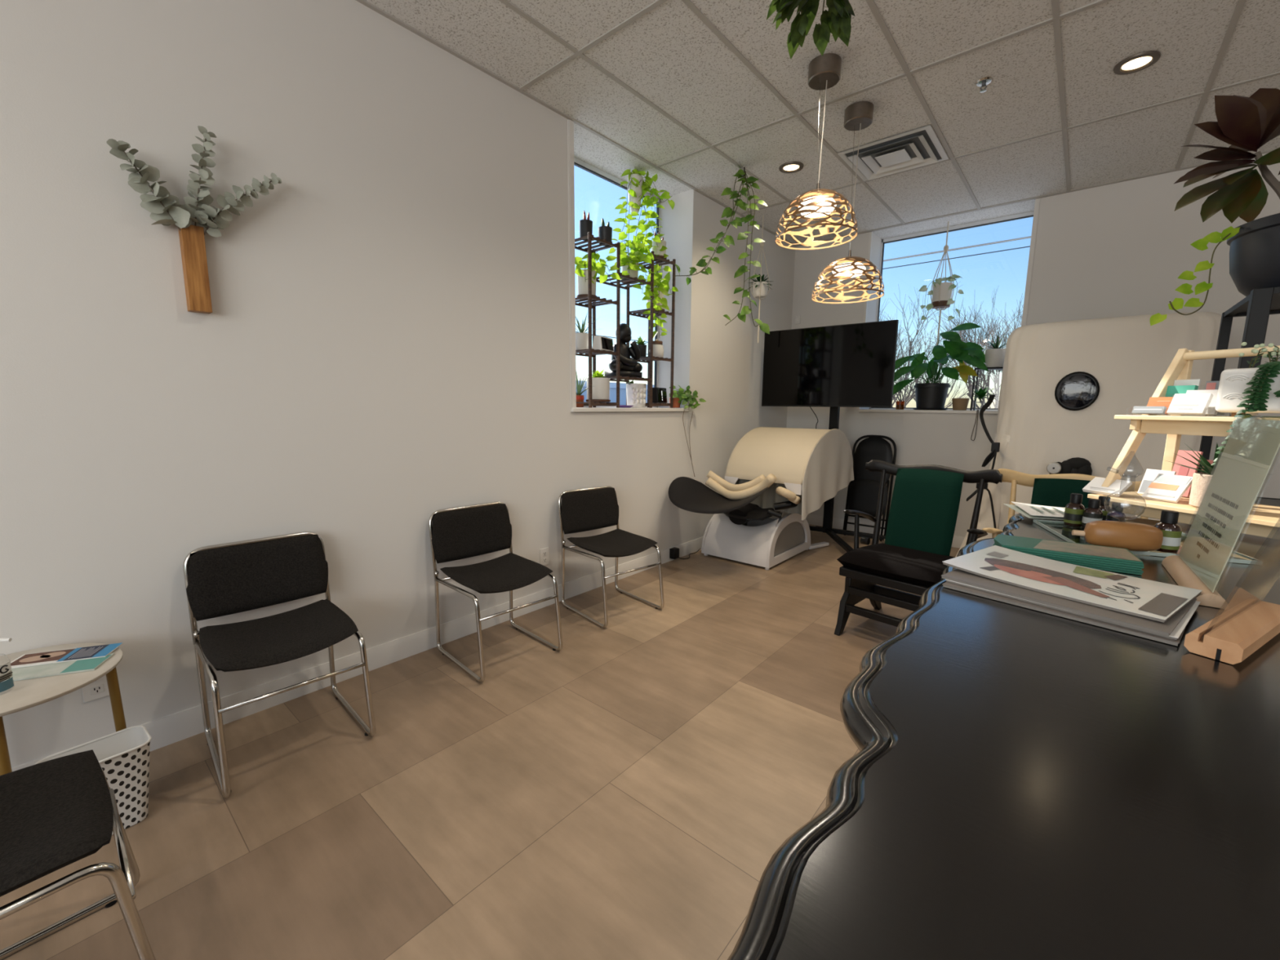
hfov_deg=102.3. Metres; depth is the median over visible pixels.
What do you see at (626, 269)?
plant
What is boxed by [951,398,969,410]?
planter
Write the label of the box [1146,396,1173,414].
card stack
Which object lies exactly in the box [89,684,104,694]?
socket
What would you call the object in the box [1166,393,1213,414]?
card stack
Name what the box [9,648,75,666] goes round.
photo
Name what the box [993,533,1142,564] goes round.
leaflet
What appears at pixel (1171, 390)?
card stack
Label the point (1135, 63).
recessed light
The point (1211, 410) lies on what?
card stack
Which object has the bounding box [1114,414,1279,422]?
shelf
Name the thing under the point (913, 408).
drip tray
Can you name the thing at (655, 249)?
succulent pot
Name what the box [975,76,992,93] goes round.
sprinkler
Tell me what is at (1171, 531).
oil bottle
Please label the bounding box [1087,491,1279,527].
shelf
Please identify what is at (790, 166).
recessed light
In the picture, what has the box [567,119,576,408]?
trim
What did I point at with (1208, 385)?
picture
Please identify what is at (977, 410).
strap loop
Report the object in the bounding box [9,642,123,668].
brochure
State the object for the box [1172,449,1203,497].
card stack
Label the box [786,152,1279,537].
wall
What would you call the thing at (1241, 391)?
planter
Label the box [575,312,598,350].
pot
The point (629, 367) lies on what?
seated statue
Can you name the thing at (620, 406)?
dish
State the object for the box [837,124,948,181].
ceiling vent
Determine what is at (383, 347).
wall
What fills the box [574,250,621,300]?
potted plant
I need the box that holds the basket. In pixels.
[34,725,151,835]
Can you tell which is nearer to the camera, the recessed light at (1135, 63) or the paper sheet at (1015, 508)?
the paper sheet at (1015, 508)
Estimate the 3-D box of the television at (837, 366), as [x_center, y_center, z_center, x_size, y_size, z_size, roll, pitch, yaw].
[1.697,-0.390,4.873,1.220,2.057,0.835,8,11,40]
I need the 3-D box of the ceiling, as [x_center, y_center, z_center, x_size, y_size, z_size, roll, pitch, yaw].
[1.172,-1.892,0.609,6.580,0.100,9.231,8,11,40]
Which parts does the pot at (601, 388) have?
pot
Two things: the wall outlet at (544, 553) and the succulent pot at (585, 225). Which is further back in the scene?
the succulent pot at (585, 225)
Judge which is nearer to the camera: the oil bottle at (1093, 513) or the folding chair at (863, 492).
the oil bottle at (1093, 513)
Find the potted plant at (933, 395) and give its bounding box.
[893,322,988,409]
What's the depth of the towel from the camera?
4.16 m
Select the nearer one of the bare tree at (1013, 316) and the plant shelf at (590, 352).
the plant shelf at (590, 352)
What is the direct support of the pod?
on the floor
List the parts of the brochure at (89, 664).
teal panel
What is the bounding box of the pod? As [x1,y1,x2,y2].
[668,426,853,569]
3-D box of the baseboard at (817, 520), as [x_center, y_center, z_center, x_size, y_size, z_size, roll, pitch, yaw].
[3.965,0.716,4.171,5.984,0.112,0.016,8,11,40]
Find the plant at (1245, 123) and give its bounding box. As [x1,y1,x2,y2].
[1150,88,1279,325]
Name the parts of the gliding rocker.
armrest, arm post, post, rail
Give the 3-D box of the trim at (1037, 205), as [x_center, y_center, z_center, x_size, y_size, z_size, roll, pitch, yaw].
[2.817,-1.547,4.868,1.362,1.758,0.030,8,11,40]
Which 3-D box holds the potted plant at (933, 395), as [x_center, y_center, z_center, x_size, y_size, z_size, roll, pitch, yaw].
[2.856,-1.087,4.997,0.460,0.809,0.866,-5,10,-34]
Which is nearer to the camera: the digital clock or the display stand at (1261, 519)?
the display stand at (1261, 519)
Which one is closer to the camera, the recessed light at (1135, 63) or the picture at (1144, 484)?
the picture at (1144, 484)
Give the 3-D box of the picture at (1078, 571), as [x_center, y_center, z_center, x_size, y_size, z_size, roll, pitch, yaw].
[0.773,0.159,0.886,0.050,0.001,0.052,-5,10,-33]
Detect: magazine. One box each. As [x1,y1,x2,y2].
[941,568,1196,636]
[942,545,1202,622]
[942,582,1186,646]
[946,579,1200,639]
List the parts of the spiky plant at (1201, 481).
pot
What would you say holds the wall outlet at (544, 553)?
attached to the wall at (383, 347)
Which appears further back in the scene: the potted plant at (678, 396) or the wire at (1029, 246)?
the wire at (1029, 246)
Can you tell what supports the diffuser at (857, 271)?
attached to the pendant lamp at (858, 116)
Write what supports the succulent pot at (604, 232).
on the plant shelf at (590, 352)
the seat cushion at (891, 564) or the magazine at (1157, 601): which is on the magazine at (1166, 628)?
the magazine at (1157, 601)
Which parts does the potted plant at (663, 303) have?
pot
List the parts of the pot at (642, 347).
pot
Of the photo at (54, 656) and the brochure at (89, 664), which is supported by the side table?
the brochure at (89, 664)
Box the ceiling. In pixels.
[365,0,1279,244]
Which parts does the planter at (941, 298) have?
pot, pot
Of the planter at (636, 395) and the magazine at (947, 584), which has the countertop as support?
the magazine at (947, 584)
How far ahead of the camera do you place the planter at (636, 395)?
4.09 m
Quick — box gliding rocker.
[982,468,1148,537]
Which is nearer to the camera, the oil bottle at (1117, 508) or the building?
the oil bottle at (1117, 508)
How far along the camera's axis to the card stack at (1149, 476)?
1.49 m
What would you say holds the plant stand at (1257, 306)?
on the floor
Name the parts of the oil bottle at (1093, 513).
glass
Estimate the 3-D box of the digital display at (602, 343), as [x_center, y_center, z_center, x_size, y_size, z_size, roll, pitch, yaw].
[-0.269,-0.988,3.755,0.084,0.100,0.185,4,9,25]
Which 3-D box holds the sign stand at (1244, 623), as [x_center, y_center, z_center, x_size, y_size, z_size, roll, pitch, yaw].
[0.807,0.064,0.642,0.238,0.296,0.091,-4,9,-29]
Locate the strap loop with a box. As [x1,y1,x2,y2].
[970,409,978,440]
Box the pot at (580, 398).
[575,368,593,407]
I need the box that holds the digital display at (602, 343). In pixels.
[591,335,613,351]
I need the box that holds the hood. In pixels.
[724,426,843,494]
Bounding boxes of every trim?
[355,0,1271,246]
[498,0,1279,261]
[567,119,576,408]
[570,407,690,412]
[857,198,1039,408]
[858,408,997,413]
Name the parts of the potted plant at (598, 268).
pot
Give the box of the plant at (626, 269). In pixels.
[608,232,652,284]
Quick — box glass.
[895,390,905,409]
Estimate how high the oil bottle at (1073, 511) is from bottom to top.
0.080 m
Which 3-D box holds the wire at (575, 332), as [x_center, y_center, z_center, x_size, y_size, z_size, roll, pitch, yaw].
[2.247,-5.073,19.937,0.028,0.424,30.000,8,11,40]
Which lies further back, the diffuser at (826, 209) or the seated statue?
the seated statue
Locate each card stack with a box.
[1082,476,1132,497]
[1131,406,1166,414]
[1137,468,1176,493]
[1141,473,1192,502]
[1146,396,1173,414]
[1164,385,1198,396]
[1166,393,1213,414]
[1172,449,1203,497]
[1173,379,1201,390]
[1186,389,1217,415]
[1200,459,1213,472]
[1204,381,1224,414]
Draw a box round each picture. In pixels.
[1073,565,1113,578]
[1138,480,1152,492]
[1205,382,1216,390]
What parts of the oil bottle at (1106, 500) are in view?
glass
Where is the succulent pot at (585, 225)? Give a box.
[579,210,592,240]
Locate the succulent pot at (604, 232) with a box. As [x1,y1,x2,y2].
[598,217,612,246]
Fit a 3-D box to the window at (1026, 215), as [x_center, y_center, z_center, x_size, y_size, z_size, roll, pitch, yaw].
[3.044,-1.589,5.138,1.312,1.768,0.030,8,11,40]
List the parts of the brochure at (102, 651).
navy panel, cyan panel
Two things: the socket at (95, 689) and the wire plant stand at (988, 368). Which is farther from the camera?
the wire plant stand at (988, 368)
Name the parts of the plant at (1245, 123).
bowl pot, woody stem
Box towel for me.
[705,470,800,504]
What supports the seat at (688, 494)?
on the pod
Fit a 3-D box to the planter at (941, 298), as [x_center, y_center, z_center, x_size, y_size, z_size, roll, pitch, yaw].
[2.917,-1.880,4.954,0.393,1.144,0.222,8,11,40]
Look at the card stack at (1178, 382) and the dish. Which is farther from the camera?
the dish
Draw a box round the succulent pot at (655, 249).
[651,231,666,262]
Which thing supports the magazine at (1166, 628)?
on the magazine at (1176, 633)
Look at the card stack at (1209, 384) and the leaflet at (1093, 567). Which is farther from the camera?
the card stack at (1209, 384)
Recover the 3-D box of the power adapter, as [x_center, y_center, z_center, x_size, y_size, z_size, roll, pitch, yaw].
[0.393,0.631,4.517,0.340,0.116,0.063,-7,11,-42]
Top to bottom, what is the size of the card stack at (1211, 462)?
0.110 m
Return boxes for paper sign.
[1161,414,1279,608]
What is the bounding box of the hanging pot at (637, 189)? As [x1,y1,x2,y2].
[626,173,643,213]
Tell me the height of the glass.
0.260 m
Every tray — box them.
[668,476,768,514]
[912,408,946,409]
[1032,519,1253,564]
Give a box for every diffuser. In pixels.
[798,195,836,217]
[831,262,866,277]
[1071,453,1163,551]
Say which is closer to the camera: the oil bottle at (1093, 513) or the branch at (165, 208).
the oil bottle at (1093, 513)
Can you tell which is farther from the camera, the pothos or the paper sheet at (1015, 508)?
the pothos
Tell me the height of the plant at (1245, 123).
0.908 m
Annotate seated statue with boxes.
[604,323,642,377]
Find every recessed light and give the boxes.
[778,161,804,173]
[1113,50,1160,75]
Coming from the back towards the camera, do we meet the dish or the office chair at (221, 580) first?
the dish
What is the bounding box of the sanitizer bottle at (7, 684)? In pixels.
[0,638,14,692]
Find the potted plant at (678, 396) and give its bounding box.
[669,385,706,409]
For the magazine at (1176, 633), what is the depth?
0.73 m
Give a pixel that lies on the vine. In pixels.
(727, 211)
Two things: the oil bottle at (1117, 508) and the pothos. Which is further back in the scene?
the pothos
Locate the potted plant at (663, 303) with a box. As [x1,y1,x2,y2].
[631,269,678,337]
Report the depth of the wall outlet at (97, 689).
1.85 m
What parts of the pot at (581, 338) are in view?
pot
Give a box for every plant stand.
[969,367,1003,410]
[1196,287,1279,506]
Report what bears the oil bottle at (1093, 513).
on the glass tray at (1249, 559)
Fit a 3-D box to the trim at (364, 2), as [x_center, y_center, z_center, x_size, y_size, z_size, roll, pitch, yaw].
[1.181,-1.822,0.491,6.000,0.011,8.651,8,11,40]
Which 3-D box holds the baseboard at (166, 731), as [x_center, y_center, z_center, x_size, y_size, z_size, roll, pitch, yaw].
[-1.120,0.861,2.845,0.016,0.112,8.651,8,11,40]
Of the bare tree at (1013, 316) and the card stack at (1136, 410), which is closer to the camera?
the card stack at (1136, 410)
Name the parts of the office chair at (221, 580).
frame, frame, backrest, seat, frame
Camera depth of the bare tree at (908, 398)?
13.72 m
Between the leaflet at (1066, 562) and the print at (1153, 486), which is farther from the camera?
the print at (1153, 486)
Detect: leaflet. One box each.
[992,543,1142,570]
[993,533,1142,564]
[994,541,1143,566]
[994,542,1143,568]
[1048,558,1143,573]
[1073,564,1142,575]
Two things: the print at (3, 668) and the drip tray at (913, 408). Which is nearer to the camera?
the print at (3, 668)
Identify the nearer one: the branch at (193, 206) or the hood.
the branch at (193, 206)
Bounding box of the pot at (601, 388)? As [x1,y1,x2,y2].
[586,369,610,402]
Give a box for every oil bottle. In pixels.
[1063,493,1084,526]
[1081,498,1102,528]
[1098,495,1111,520]
[1105,502,1125,521]
[1154,510,1182,553]
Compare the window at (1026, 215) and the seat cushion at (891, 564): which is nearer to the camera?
the seat cushion at (891, 564)
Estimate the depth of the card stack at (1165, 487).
1.39 m
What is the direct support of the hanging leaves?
hanging from the ceiling
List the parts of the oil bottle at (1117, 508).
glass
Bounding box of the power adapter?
[669,546,700,559]
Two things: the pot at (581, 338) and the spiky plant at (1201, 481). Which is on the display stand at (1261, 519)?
the spiky plant at (1201, 481)
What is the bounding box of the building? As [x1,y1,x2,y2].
[576,380,653,404]
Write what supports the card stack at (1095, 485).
on the display stand at (1261, 519)
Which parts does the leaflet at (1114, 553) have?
photo panel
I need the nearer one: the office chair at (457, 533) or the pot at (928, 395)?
the office chair at (457, 533)
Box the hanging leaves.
[766,0,855,59]
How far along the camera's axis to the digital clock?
4.22 m
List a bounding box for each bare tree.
[879,275,962,406]
[892,332,999,408]
[921,284,1021,408]
[927,293,1022,408]
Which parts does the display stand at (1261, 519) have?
frame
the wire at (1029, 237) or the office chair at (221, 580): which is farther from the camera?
the wire at (1029, 237)
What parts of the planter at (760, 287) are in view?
pot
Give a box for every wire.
[575,332,648,342]
[882,245,1030,269]
[887,237,1031,261]
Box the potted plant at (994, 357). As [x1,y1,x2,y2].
[977,332,1006,367]
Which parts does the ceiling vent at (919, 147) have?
plate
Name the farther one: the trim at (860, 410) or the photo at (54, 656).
the trim at (860, 410)
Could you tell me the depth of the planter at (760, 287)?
4.80 m
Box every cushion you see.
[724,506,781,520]
[836,542,955,586]
[884,468,964,555]
[1031,478,1124,509]
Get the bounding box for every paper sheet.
[1003,503,1063,519]
[1011,501,1065,517]
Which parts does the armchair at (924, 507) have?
arm post, armrest, pivot knob, post, rail, seat frame, rail, rail, arm post, post, armrest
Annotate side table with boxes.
[0,642,126,775]
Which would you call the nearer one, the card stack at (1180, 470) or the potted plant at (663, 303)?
the card stack at (1180, 470)
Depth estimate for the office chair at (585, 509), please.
3.39 m
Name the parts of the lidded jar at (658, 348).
lid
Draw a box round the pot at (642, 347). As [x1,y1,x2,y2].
[635,336,648,356]
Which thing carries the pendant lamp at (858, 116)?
hanging from the ceiling
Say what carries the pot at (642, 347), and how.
on the plant shelf at (590, 352)
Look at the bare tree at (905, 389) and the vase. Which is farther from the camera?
the bare tree at (905, 389)
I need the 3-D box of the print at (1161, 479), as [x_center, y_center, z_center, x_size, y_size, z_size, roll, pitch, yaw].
[1.442,-0.001,1.396,0.017,0.018,0.068,-2,9,-16]
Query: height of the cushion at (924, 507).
0.560 m
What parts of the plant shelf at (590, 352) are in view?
post, post, post, post, post, post, post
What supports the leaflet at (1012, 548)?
on the leaflet at (995, 544)
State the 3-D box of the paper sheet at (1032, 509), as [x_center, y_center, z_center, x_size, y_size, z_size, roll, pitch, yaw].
[1.148,0.083,1.411,0.180,0.011,0.150,3,9,18]
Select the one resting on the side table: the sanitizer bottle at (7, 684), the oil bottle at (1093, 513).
the sanitizer bottle at (7, 684)
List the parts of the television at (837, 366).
leg, panel, post, leg, leg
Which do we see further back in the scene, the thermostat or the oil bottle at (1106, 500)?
the thermostat
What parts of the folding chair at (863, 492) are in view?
leg, seat, backrest, leg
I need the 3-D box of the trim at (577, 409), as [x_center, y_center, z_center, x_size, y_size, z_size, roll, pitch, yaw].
[-0.148,-0.553,4.052,0.382,0.028,1.355,8,11,40]
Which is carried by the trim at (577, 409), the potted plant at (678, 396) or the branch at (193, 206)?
the potted plant at (678, 396)
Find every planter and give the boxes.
[626,380,646,407]
[746,214,773,342]
[918,221,964,345]
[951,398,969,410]
[1210,342,1279,466]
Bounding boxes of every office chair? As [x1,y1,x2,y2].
[0,749,155,959]
[182,531,375,799]
[428,501,562,682]
[558,485,664,628]
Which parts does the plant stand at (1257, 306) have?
post, post, shelf rail, shelf panel, shelf panel, shelf rail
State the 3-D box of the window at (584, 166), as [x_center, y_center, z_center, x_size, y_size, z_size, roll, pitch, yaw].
[-0.273,-1.463,4.058,0.030,1.768,1.320,8,11,40]
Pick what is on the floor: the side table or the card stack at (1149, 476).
the side table
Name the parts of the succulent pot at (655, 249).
pot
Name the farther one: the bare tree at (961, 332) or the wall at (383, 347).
the bare tree at (961, 332)
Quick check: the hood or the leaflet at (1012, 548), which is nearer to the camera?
the leaflet at (1012, 548)
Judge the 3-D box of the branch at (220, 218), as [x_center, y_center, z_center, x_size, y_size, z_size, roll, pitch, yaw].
[-1.527,-1.044,1.976,0.094,0.327,0.282,8,11,40]
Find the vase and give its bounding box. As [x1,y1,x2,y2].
[177,224,212,313]
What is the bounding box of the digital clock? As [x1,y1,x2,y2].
[652,387,666,403]
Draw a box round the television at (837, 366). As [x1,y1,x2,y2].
[761,320,898,551]
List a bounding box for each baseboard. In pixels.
[11,511,782,771]
[782,511,964,548]
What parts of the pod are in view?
plate, recline lever, panel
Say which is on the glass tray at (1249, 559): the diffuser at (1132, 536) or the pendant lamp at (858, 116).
the diffuser at (1132, 536)
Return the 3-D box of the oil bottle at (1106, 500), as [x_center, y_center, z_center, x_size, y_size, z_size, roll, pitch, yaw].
[1.171,0.078,1.305,0.037,0.074,0.037,8,11,40]
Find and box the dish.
[615,404,633,408]
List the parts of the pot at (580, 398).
pot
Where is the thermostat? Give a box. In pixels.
[795,315,800,324]
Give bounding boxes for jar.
[653,338,663,357]
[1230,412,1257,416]
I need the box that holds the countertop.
[727,513,1279,959]
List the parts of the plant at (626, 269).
pot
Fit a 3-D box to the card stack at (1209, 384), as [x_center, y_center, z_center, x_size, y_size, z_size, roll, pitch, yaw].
[1.579,-0.225,1.416,0.011,0.092,0.047,-2,9,-16]
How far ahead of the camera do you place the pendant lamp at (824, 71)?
2.67 m
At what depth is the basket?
1.61 m
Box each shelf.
[574,231,675,408]
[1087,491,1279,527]
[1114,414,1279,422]
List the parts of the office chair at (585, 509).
frame, frame, backrest, seat, frame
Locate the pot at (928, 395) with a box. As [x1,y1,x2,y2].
[913,382,951,408]
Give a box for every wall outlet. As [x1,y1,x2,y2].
[81,674,109,702]
[539,546,549,565]
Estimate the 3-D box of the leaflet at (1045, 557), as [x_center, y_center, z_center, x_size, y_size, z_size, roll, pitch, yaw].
[0.842,0.147,1.035,0.221,0.004,0.104,6,10,31]
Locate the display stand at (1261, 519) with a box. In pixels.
[1087,345,1279,537]
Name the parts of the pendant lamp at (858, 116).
lamp shade, power cord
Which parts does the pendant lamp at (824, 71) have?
lamp shade, power cord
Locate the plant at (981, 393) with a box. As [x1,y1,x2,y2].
[973,386,991,402]
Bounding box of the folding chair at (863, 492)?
[843,435,896,541]
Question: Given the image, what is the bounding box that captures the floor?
[0,524,959,959]
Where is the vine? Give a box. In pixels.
[675,166,769,333]
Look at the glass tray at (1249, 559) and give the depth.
1.07 m
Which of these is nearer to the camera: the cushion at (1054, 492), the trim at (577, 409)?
the cushion at (1054, 492)
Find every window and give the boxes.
[573,156,660,407]
[869,210,1034,410]
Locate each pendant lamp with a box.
[774,53,857,249]
[811,101,884,303]
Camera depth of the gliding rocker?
2.80 m
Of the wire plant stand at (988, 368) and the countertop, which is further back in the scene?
the wire plant stand at (988, 368)
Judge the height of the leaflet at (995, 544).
0.004 m
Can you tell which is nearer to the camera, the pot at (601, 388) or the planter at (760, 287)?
the pot at (601, 388)
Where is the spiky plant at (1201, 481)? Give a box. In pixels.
[1168,444,1271,507]
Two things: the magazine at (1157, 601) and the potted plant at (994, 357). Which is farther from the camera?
the potted plant at (994, 357)
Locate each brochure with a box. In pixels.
[0,653,115,681]
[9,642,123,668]
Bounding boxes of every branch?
[106,138,191,231]
[182,125,216,226]
[195,173,281,237]
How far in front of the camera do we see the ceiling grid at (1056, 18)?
2.84 m
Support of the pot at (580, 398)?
on the plant shelf at (590, 352)
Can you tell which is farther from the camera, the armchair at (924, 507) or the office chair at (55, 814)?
the armchair at (924, 507)
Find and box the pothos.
[613,168,675,327]
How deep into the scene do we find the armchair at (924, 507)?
3.04 m
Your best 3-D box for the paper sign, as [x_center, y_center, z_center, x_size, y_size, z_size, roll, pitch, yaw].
[0.966,0.038,0.861,0.069,0.289,0.268,7,10,37]
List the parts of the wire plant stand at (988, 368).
leg, leg, plate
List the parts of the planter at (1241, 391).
planter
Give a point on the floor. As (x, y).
(628, 790)
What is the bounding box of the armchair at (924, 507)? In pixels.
[834,459,1002,635]
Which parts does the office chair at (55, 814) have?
seat, frame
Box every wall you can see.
[0,0,795,767]
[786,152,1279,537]
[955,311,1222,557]
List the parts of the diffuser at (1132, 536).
glass bulb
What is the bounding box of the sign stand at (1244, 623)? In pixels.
[1183,518,1279,664]
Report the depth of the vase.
1.91 m
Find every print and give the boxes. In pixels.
[0,665,13,682]
[1148,482,1179,490]
[1154,474,1191,484]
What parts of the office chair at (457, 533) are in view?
frame, frame, backrest, seat, frame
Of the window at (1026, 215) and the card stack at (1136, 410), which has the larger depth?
the window at (1026, 215)
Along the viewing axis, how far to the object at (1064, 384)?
3.46 m
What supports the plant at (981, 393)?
on the trim at (860, 410)
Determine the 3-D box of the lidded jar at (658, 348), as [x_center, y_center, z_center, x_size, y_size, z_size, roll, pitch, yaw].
[0.137,-1.075,4.215,0.116,0.148,0.116,8,11,40]

